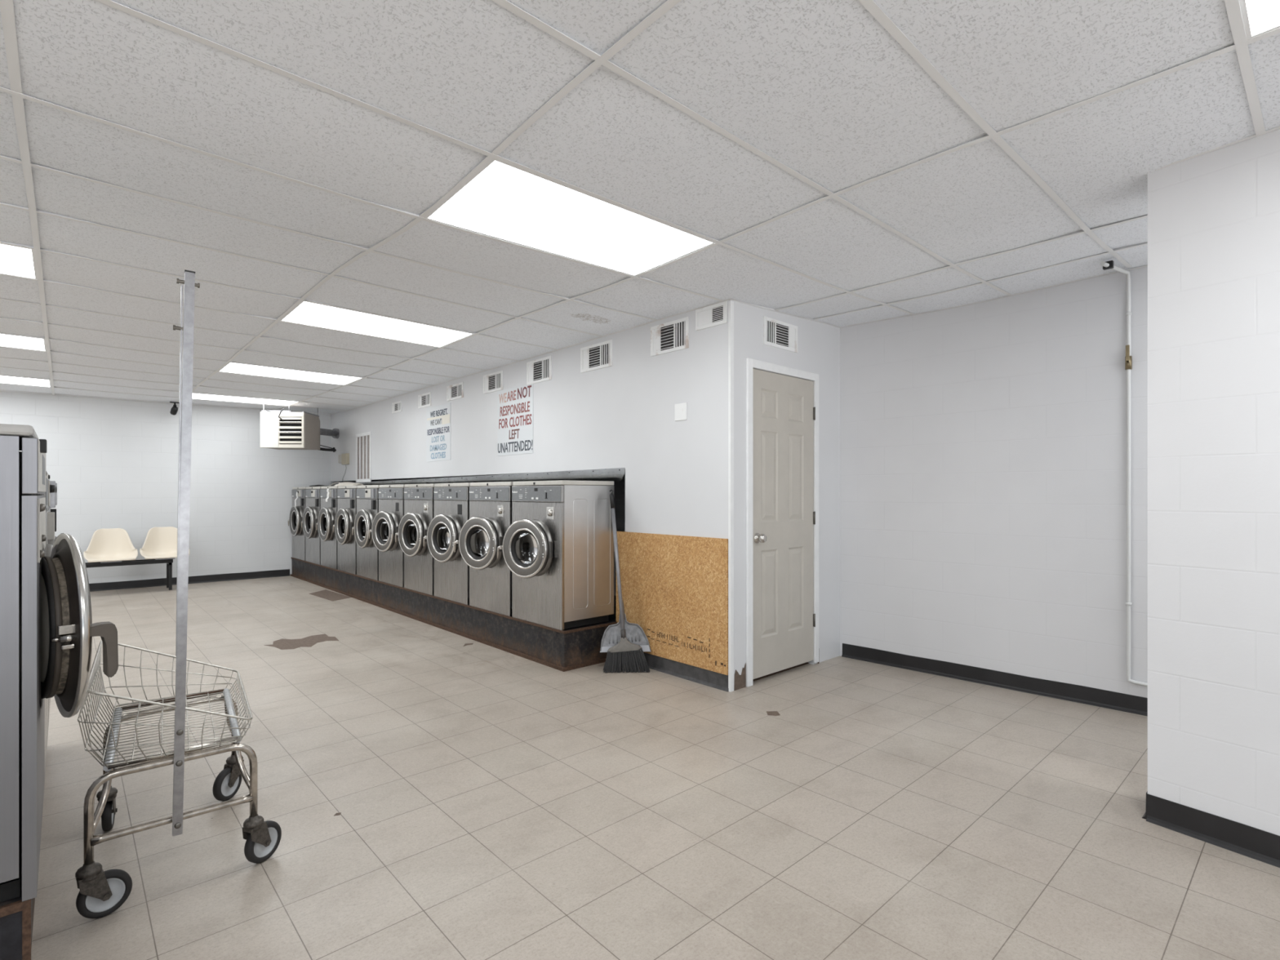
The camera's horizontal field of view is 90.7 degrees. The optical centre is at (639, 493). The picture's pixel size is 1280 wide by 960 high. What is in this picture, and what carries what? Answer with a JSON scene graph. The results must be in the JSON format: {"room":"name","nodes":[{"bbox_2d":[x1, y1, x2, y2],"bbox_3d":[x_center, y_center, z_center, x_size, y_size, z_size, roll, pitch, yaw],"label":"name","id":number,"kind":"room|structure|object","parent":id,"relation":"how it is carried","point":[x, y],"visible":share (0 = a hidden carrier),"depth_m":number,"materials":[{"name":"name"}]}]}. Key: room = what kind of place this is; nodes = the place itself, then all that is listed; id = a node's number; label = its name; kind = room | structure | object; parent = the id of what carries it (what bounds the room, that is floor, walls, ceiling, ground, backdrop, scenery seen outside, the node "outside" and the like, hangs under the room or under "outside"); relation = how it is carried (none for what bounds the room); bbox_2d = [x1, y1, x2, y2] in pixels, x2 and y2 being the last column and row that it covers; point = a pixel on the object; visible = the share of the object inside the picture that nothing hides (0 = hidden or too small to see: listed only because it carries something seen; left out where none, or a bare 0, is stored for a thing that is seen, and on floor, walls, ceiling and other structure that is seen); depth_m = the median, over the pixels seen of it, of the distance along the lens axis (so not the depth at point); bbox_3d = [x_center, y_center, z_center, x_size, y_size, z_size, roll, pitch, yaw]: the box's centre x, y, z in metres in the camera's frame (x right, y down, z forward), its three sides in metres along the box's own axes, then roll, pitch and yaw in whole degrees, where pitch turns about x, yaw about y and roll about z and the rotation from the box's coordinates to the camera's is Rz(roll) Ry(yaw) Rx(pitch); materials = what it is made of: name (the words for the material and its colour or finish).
{"room":"laundry","nodes":[
{"label":"laundry","id":0,"kind":"room"},
{"bbox_2d":[0,391,412,583],"bbox_3d":[-7.679,-0.125,7.547,11.200,2.750,0.200,0,0,-42],"label":"wall","id":1,"kind":"structure","parent":0,"point":[113,463],"depth_m":8.56,"materials":[{"name":"white paint"}]},
{"bbox_2d":[88,568,289,591],"bbox_3d":[-8.523,1.199,6.632,8.720,0.102,0.018,0,0,-42],"label":"baseboard","id":2,"kind":"structure","parent":1,"relation":"attached to","point":[275,573],"depth_m":8.76,"materials":[{"name":"black rubber"}]},
{"bbox_2d":[330,300,742,681],"bbox_3d":[-2.108,-0.125,7.012,0.120,2.750,8.090,0,0,-42],"label":"wall","id":3,"kind":"structure","parent":0,"point":[621,414],"depth_m":4.70,"materials":[{"name":"white paint"}]},
{"bbox_2d":[338,454,341,462],"bbox_3d":[-4.496,-0.518,9.520,0.035,0.125,0.190,0,0,-42],"label":"thermostat","id":4,"kind":"object","parent":3,"relation":"attached to","point":[340,455],"visible":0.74,"depth_m":9.52,"materials":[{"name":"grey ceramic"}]},
{"bbox_2d":[341,453,349,482],"bbox_3d":[-4.406,-0.360,9.410,0.050,0.451,0.322,0,0,-42],"label":"junction box","id":5,"kind":"object","parent":3,"relation":"attached to","point":[344,457],"visible":0.95,"depth_m":9.31,"materials":[{"name":"beige"}]},
{"bbox_2d":[355,431,371,482],"bbox_3d":[-3.874,-0.499,8.854,0.012,0.690,0.580,0,0,-42],"label":"air vent","id":6,"kind":"object","parent":3,"relation":"in","point":[363,441],"visible":1,"depth_m":8.84,"materials":[{"name":"white metal"}]},
{"bbox_2d":[391,400,401,413],"bbox_3d":[-3.066,-1.084,7.970,0.008,0.133,0.304,0,0,-42],"label":"air vent","id":7,"kind":"object","parent":3,"relation":"in","point":[396,406],"visible":1,"depth_m":7.97,"materials":[{"name":"grey metal"}]},
{"bbox_2d":[417,391,431,408],"bbox_3d":[-2.507,-1.080,7.355,0.008,0.157,0.345,0,0,-42],"label":"air vent","id":8,"kind":"object","parent":3,"relation":"in","point":[424,399],"visible":1,"depth_m":7.36,"materials":[{"name":"grey metal"}]},
{"bbox_2d":[426,402,450,462],"bbox_3d":[-2.265,-0.672,7.090,0.006,0.620,0.616,0,0,-42],"label":"wall sign","id":9,"kind":"object","parent":3,"relation":"attached to","point":[437,417],"visible":1,"depth_m":7.08,"materials":[{"name":"white paper"}]},
{"bbox_2d":[446,382,463,400],"bbox_3d":[-1.983,-1.088,6.779,0.008,0.161,0.382,0,0,-42],"label":"air vent","id":10,"kind":"object","parent":3,"relation":"in","point":[455,391],"visible":1,"depth_m":6.78,"materials":[{"name":"grey metal"}]},
{"bbox_2d":[330,467,624,486],"bbox_3d":[-2.482,-0.142,7.350,0.038,0.098,7.067,0,0,-42],"label":"trim","id":11,"kind":"structure","parent":3,"relation":"attached to","point":[617,473],"depth_m":5.69,"materials":[{"name":"black metal"}]},
{"bbox_2d":[483,370,502,394],"bbox_3d":[-1.439,-1.083,6.181,0.008,0.183,0.378,0,0,-42],"label":"air vent","id":12,"kind":"object","parent":3,"relation":"in","point":[492,382],"visible":1,"depth_m":6.18,"materials":[{"name":"grey metal"}]},
{"bbox_2d":[497,383,533,456],"bbox_3d":[-1.167,-0.674,5.884,0.005,0.630,0.624,0,0,-42],"label":"wall sign","id":13,"kind":"object","parent":3,"relation":"attached to","point":[515,404],"visible":1,"depth_m":5.87,"materials":[{"name":"white paper"}]},
{"bbox_2d":[526,355,551,385],"bbox_3d":[-0.892,-1.082,5.580,0.008,0.204,0.388,0,0,-42],"label":"air vent","id":14,"kind":"object","parent":3,"relation":"in","point":[540,370],"visible":1,"depth_m":5.58,"materials":[{"name":"grey metal"}]},
{"bbox_2d":[580,339,612,373],"bbox_3d":[-0.346,-1.075,4.981,0.008,0.199,0.396,0,0,-42],"label":"air vent","id":15,"kind":"object","parent":3,"relation":"in","point":[597,356],"visible":1,"depth_m":4.97,"materials":[{"name":"grey metal"}]},
{"bbox_2d":[650,316,688,356],"bbox_3d":[0.201,-1.081,4.379,0.008,0.208,0.367,0,0,-42],"label":"air vent","id":16,"kind":"object","parent":3,"relation":"in","point":[673,335],"visible":1,"depth_m":4.37,"materials":[{"name":"grey metal"}]},
{"bbox_2d":[616,531,728,675],"bbox_3d":[0.187,0.718,4.391,0.013,0.860,1.087,0,0,-42],"label":"plywood patch","id":17,"kind":"object","parent":3,"relation":"attached to","point":[674,588],"visible":0.98,"depth_m":4.30,"materials":[{"name":"brown wood"}]},
{"bbox_2d":[675,402,686,421],"bbox_3d":[0.277,-0.552,4.296,0.008,0.115,0.108,0,0,-42],"label":"cover","id":18,"kind":"object","parent":3,"relation":"attached to","point":[680,408],"visible":1,"depth_m":4.29,"materials":[{"name":"white plastic"}]},
{"bbox_2d":[638,652,728,691],"bbox_3d":[0.194,1.200,4.380,0.018,0.102,1.073,0,0,-42],"label":"baseboard","id":19,"kind":"structure","parent":3,"relation":"attached to","point":[693,673],"depth_m":4.24,"materials":[{"name":"black rubber"}]},
{"bbox_2d":[695,300,727,330],"bbox_3d":[0.461,-1.147,4.094,0.008,0.138,0.267,0,0,-42],"label":"air vent","id":20,"kind":"object","parent":3,"relation":"in","point":[716,314],"visible":1,"depth_m":4.09,"materials":[{"name":"grey metal"}]},
{"bbox_2d":[728,301,733,692],"bbox_3d":[0.575,0.020,3.992,0.032,2.460,0.018,0,0,-42],"label":"trim","id":21,"kind":"structure","parent":3,"relation":"attached to","point":[731,304],"depth_m":3.98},
{"bbox_2d":[0,0,1279,413],"bbox_3d":[-2.872,-1.225,2.153,11.050,0.118,14.250,0,0,-42],"label":"ceiling","id":22,"kind":"structure","parent":0,"point":[821,88],"depth_m":2.23,"materials":[{"name":"tile"}]},
{"bbox_2d":[0,243,37,279],"bbox_3d":[-3.719,-1.262,3.026,1.211,0.073,0.602,0,0,-42],"label":"ceiling light","id":23,"kind":"object","parent":22,"relation":"attached to","point":[17,261],"visible":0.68,"depth_m":3.38,"materials":[{"name":"white plastic"}]},
{"bbox_2d":[0,333,46,351],"bbox_3d":[-5.360,-1.253,4.830,1.211,0.062,0.602,0,0,-42],"label":"ceiling light","id":24,"kind":"object","parent":22,"relation":"attached to","point":[6,340],"visible":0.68,"depth_m":5.13,"materials":[{"name":"white plastic"}]},
{"bbox_2d":[0,375,51,386],"bbox_3d":[-7.001,-1.250,6.633,1.211,0.067,0.602,0,0,-42],"label":"ceiling light","id":25,"kind":"object","parent":22,"relation":"attached to","point":[6,380],"visible":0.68,"depth_m":6.91,"materials":[{"name":"white plastic"}]},
{"bbox_2d":[169,401,179,415],"bbox_3d":[-6.221,-1.131,8.456,0.110,0.175,0.097,0,0,-42],"label":"security camera","id":26,"kind":"object","parent":22,"relation":"hanging from","point":[174,410],"visible":0.88,"depth_m":8.43,"materials":[{"name":"black plastic"}]},
{"bbox_2d":[191,393,298,405],"bbox_3d":[-5.197,-1.252,8.274,1.211,0.076,0.602,0,0,-42],"label":"ceiling light","id":27,"kind":"object","parent":22,"relation":"attached to","point":[195,396],"visible":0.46,"depth_m":8.25,"materials":[{"name":"white plastic"}]},
{"bbox_2d":[218,362,361,385],"bbox_3d":[-3.556,-1.243,6.471,1.211,0.062,0.602,0,0,-42],"label":"ceiling light","id":28,"kind":"object","parent":22,"relation":"attached to","point":[231,367],"visible":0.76,"depth_m":6.45,"materials":[{"name":"white plastic"}]},
{"bbox_2d":[260,403,339,452],"bbox_3d":[-4.861,-0.922,9.126,0.654,0.609,1.178,0,0,-4],"label":"heater","id":29,"kind":"object","parent":22,"relation":"hanging from","point":[282,429],"visible":1,"depth_m":8.60,"materials":[{"name":"beige metal"}]},
{"bbox_2d":[280,301,473,347],"bbox_3d":[-1.915,-1.256,4.667,1.211,0.074,0.602,0,0,-42],"label":"ceiling light","id":30,"kind":"object","parent":22,"relation":"attached to","point":[308,313],"visible":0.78,"depth_m":4.61,"materials":[{"name":"white plastic"}]},
{"bbox_2d":[422,158,715,275],"bbox_3d":[-0.274,-1.217,2.864,1.211,0.104,0.602,0,0,-42],"label":"ceiling light","id":31,"kind":"object","parent":22,"relation":"attached to","point":[505,202],"visible":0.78,"depth_m":2.77,"materials":[{"name":"white plastic"}]},
{"bbox_2d":[0,0,1279,413],"bbox_3d":[-3.024,-1.234,2.014,10.662,0.144,14.250,0,0,-42],"label":"grid","id":32,"kind":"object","parent":22,"relation":"attached to","point":[6,6],"depth_m":2.42,"materials":[{"name":"white metal"}]},
{"bbox_2d":[1239,0,1279,39],"bbox_3d":[1.367,-1.242,1.060,1.211,0.078,0.602,0,0,-42],"label":"ceiling light","id":33,"kind":"object","parent":22,"relation":"attached to","point":[1260,17],"visible":0.7,"depth_m":1.60,"materials":[{"name":"white plastic"}]},
{"bbox_2d":[31,575,1279,959],"bbox_3d":[-2.884,1.300,2.277,11.200,0.101,14.450,0,0,-42],"label":"floor","id":34,"kind":"structure","parent":0,"point":[433,793],"depth_m":2.41,"materials":[{"name":"tile"}]},
{"bbox_2d":[0,880,35,959],"bbox_3d":[-2.816,1.111,1.750,1.690,0.278,2.180,0,0,-42],"label":"plinth","id":35,"kind":"object","parent":34,"relation":"on","point":[16,915],"visible":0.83,"depth_m":1.50,"materials":[{"name":"black metal"}]},
{"bbox_2d":[31,471,55,784],"bbox_3d":[-2.358,0.440,2.215,0.561,1.062,0.668,0,0,-42],"label":"washing machine","id":36,"kind":"object","parent":34,"relation":"on","point":[50,494],"visible":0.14,"depth_m":2.37,"materials":[{"name":"black metal"}]},
{"bbox_2d":[46,471,62,726],"bbox_3d":[-2.827,0.440,2.730,0.561,1.062,0.668,0,0,-42],"label":"washing machine","id":37,"kind":"object","parent":34,"relation":"on","point":[50,509],"visible":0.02,"depth_m":2.89,"materials":[{"name":"black metal"}]},
{"bbox_2d":[0,423,118,902],"bbox_3d":[-1.943,0.404,1.585,0.959,1.134,0.762,0,0,-42],"label":"washing machine","id":38,"kind":"object","parent":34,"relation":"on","point":[47,629],"visible":1,"depth_m":1.51,"materials":[{"name":"grey metal"}]},
{"bbox_2d":[84,559,173,590],"bbox_3d":[-6.519,1.053,7.932,1.035,0.394,0.292,0,0,-42],"label":"bench","id":39,"kind":"object","parent":34,"relation":"on","point":[169,562],"visible":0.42,"depth_m":8.03,"materials":[{"name":"black metal"}]},
{"bbox_2d":[83,528,137,563],"bbox_3d":[-6.542,0.649,7.821,0.516,0.412,0.462,0,0,-42],"label":"seat","id":40,"kind":"object","parent":39,"relation":"on","point":[110,544],"visible":1,"depth_m":7.94,"materials":[{"name":"beige plastic"}]},
{"bbox_2d":[139,526,190,559],"bbox_3d":[-6.146,0.649,8.181,0.516,0.412,0.462,0,0,-42],"label":"seat","id":41,"kind":"object","parent":39,"relation":"on","point":[160,543],"visible":0.75,"depth_m":8.28,"materials":[{"name":"beige plastic"}]},
{"bbox_2d":[75,269,281,918],"bbox_3d":[-1.654,0.279,2.249,0.537,1.943,0.774,0,0,-42],"label":"cart","id":42,"kind":"object","parent":34,"relation":"on","point":[101,892],"visible":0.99,"depth_m":1.97,"materials":[{"name":"metal"}]},
{"bbox_2d":[77,640,253,767],"bbox_3d":[-1.659,0.689,2.249,0.522,0.264,0.767,0,0,-42],"label":"basket","id":43,"kind":"object","parent":42,"relation":"on","point":[180,704],"depth_m":2.07,"materials":[{"name":"metal"}]},
{"bbox_2d":[288,486,306,560],"bbox_3d":[-4.887,0.440,9.454,0.561,1.062,0.668,0,0,-43],"label":"washing machine","id":44,"kind":"object","parent":34,"relation":"on","point":[295,517],"visible":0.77,"depth_m":9.25,"materials":[{"name":"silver metal"}]},
{"bbox_2d":[309,484,329,486],"bbox_3d":[-4.668,-0.107,9.229,0.257,0.032,0.453,0,0,-42],"label":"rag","id":45,"kind":"object","parent":44,"relation":"on","point":[313,485],"visible":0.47,"depth_m":9.11,"materials":[{"name":"grey fabric"}]},
{"bbox_2d":[301,486,320,564],"bbox_3d":[-4.413,0.440,8.942,0.561,1.062,0.668,0,0,-43],"label":"washing machine","id":46,"kind":"object","parent":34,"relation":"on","point":[313,500],"visible":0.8,"depth_m":8.76,"materials":[{"name":"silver metal"}]},
{"bbox_2d":[315,485,346,569],"bbox_3d":[-3.940,0.440,8.431,0.561,1.062,0.668,0,0,-43],"label":"washing machine","id":47,"kind":"object","parent":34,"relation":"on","point":[327,513],"visible":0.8,"depth_m":8.23,"materials":[{"name":"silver metal"}]},
{"bbox_2d":[325,488,328,502],"bbox_3d":[-4.053,0.026,8.190,0.027,0.170,0.091,0,0,-43],"label":"paper note","id":48,"kind":"object","parent":47,"relation":"attached to","point":[327,495],"visible":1,"depth_m":8.20,"materials":[{"name":"white paper"}]},
{"bbox_2d":[334,481,364,485],"bbox_3d":[-3.954,-0.122,8.607,0.368,0.062,0.511,0,0,-42],"label":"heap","id":49,"kind":"object","parent":47,"relation":"on","point":[348,483],"visible":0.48,"depth_m":8.45,"materials":[{"name":"white fabric"}]},
{"bbox_2d":[333,485,357,574],"bbox_3d":[-3.467,0.440,7.919,0.561,1.062,0.668,0,0,-43],"label":"washing machine","id":50,"kind":"object","parent":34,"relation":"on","point":[346,513],"visible":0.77,"depth_m":7.73,"materials":[{"name":"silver metal"}]},
{"bbox_2d":[368,484,405,587],"bbox_3d":[-2.543,0.440,6.874,0.623,1.062,0.668,0,0,-43],"label":"washing machine","id":51,"kind":"object","parent":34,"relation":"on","point":[385,523],"visible":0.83,"depth_m":6.71,"materials":[{"name":"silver metal"}]},
{"bbox_2d":[395,483,435,595],"bbox_3d":[-2.067,0.440,6.365,0.615,1.062,0.668,0,0,-43],"label":"washing machine","id":52,"kind":"object","parent":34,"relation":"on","point":[419,501],"visible":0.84,"depth_m":6.21,"materials":[{"name":"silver metal"}]},
{"bbox_2d":[422,482,471,604],"bbox_3d":[-1.599,0.440,5.848,0.631,1.062,0.668,0,0,-43],"label":"washing machine","id":53,"kind":"object","parent":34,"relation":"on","point":[451,504],"visible":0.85,"depth_m":5.69,"materials":[{"name":"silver metal"}]},
{"bbox_2d":[289,557,617,671],"bbox_3d":[-2.429,1.111,7.441,1.376,0.279,7.013,0,0,-42],"label":"plinth","id":54,"kind":"object","parent":34,"relation":"on","point":[575,647],"visible":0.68,"depth_m":5.36,"materials":[{"name":"black metal"}]},
{"bbox_2d":[351,484,380,580],"bbox_3d":[-2.994,0.440,7.407,0.561,1.062,0.668,0,0,-43],"label":"washing machine","id":55,"kind":"object","parent":54,"relation":"on","point":[367,496],"visible":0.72,"depth_m":7.23,"materials":[{"name":"silver metal"}]},
{"bbox_2d":[497,480,613,630],"bbox_3d":[-0.671,0.440,4.808,0.680,1.062,0.668,0,0,-43],"label":"washing machine","id":56,"kind":"object","parent":54,"relation":"on","point":[557,547],"visible":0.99,"depth_m":4.64,"materials":[{"name":"silver metal"}]},
{"bbox_2d":[453,481,514,616],"bbox_3d":[-1.144,0.440,5.320,0.680,1.062,0.668,0,0,-43],"label":"washing machine","id":57,"kind":"object","parent":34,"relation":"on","point":[480,537],"visible":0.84,"depth_m":5.17,"materials":[{"name":"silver metal"}]},
{"bbox_2d":[603,489,649,672],"bbox_3d":[-0.099,0.611,4.549,0.330,1.278,0.316,0,0,-2],"label":"broom","id":58,"kind":"object","parent":34,"relation":"on","point":[618,659],"visible":1,"depth_m":4.44,"materials":[{"name":"grey plastic"}]},
{"bbox_2d":[600,599,651,652],"bbox_3d":[-0.104,0.852,4.548,0.365,0.557,0.131,0,0,-1],"label":"dustpan","id":59,"kind":"object","parent":58,"relation":"attached to","point":[635,634],"visible":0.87,"depth_m":4.52,"materials":[{"name":"grey plastic"}]},
{"bbox_2d":[412,266,1147,697],"bbox_3d":[1.107,-0.125,5.774,0.590,2.750,14.250,0,0,-42],"label":"wall","id":60,"kind":"structure","parent":0,"point":[983,445],"depth_m":4.08,"materials":[{"name":"white paint"}]},
{"bbox_2d":[2,126,1279,414],"bbox_3d":[-3.908,-1.258,6.176,14.798,0.098,7.209,0,0,8],"label":"trim","id":61,"kind":"structure","parent":60,"relation":"attached to","point":[1277,127],"depth_m":4.28,"materials":[{"name":"white metal"}]},
{"bbox_2d":[841,643,1147,715],"bbox_3d":[2.449,1.199,3.945,2.543,0.102,0.018,0,0,45],"label":"baseboard","id":62,"kind":"structure","parent":60,"relation":"attached to","point":[1114,700],"depth_m":4.05,"materials":[{"name":"black rubber"}]},
{"bbox_2d":[1100,260,1147,686],"bbox_3d":[2.791,-0.087,3.307,0.426,2.356,0.555,0,0,-42],"label":"gas pipe","id":63,"kind":"object","parent":60,"relation":"attached to","point":[1108,264],"visible":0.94,"depth_m":3.59,"materials":[{"name":"white metal"}]},
{"bbox_2d":[742,303,839,667],"bbox_3d":[1.068,-0.125,4.508,1.208,2.750,0.110,0,0,-42],"label":"wall","id":64,"kind":"structure","parent":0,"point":[818,343],"depth_m":4.69,"materials":[{"name":"white paint"}]},
{"bbox_2d":[733,357,819,690],"bbox_3d":[0.920,0.189,4.362,0.972,2.123,0.126,0,0,-42],"label":"door frame","id":65,"kind":"structure","parent":64,"relation":"attached to","point":[751,363],"depth_m":4.10,"materials":[{"name":"white wood"}]},
{"bbox_2d":[752,368,815,679],"bbox_3d":[1.012,0.201,4.359,0.736,2.030,0.097,0,0,-42],"label":"door","id":66,"kind":"structure","parent":65,"relation":"in","point":[784,411],"depth_m":4.35,"materials":[{"name":"paint"}]},
{"bbox_2d":[763,315,797,352],"bbox_3d":[0.967,-1.085,4.336,0.392,0.185,0.008,0,0,-42],"label":"wall register","id":67,"kind":"object","parent":64,"relation":"attached to","point":[777,334],"visible":1,"depth_m":4.33,"materials":[{"name":"grey metal"}]},
{"bbox_2d":[1147,128,1279,835],"bbox_3d":[3.343,-0.125,0.934,0.376,2.750,4.082,0,0,-42],"label":"wall","id":68,"kind":"structure","parent":0,"point":[1214,216],"depth_m":2.26,"materials":[{"name":"white paint"}]},
{"bbox_2d":[1142,791,1147,819],"bbox_3d":[2.020,1.200,2.502,0.225,0.102,0.018,0,0,-42],"label":"baseboard","id":69,"kind":"structure","parent":68,"relation":"attached to","point":[1144,816],"depth_m":2.42,"materials":[{"name":"black rubber"}]},
{"bbox_2d":[1146,793,1279,867],"bbox_3d":[2.243,1.200,1.963,0.018,0.102,1.093,0,0,-34],"label":"baseboard","id":70,"kind":"structure","parent":68,"relation":"attached to","point":[1262,846],"depth_m":2.25,"materials":[{"name":"black rubber"}]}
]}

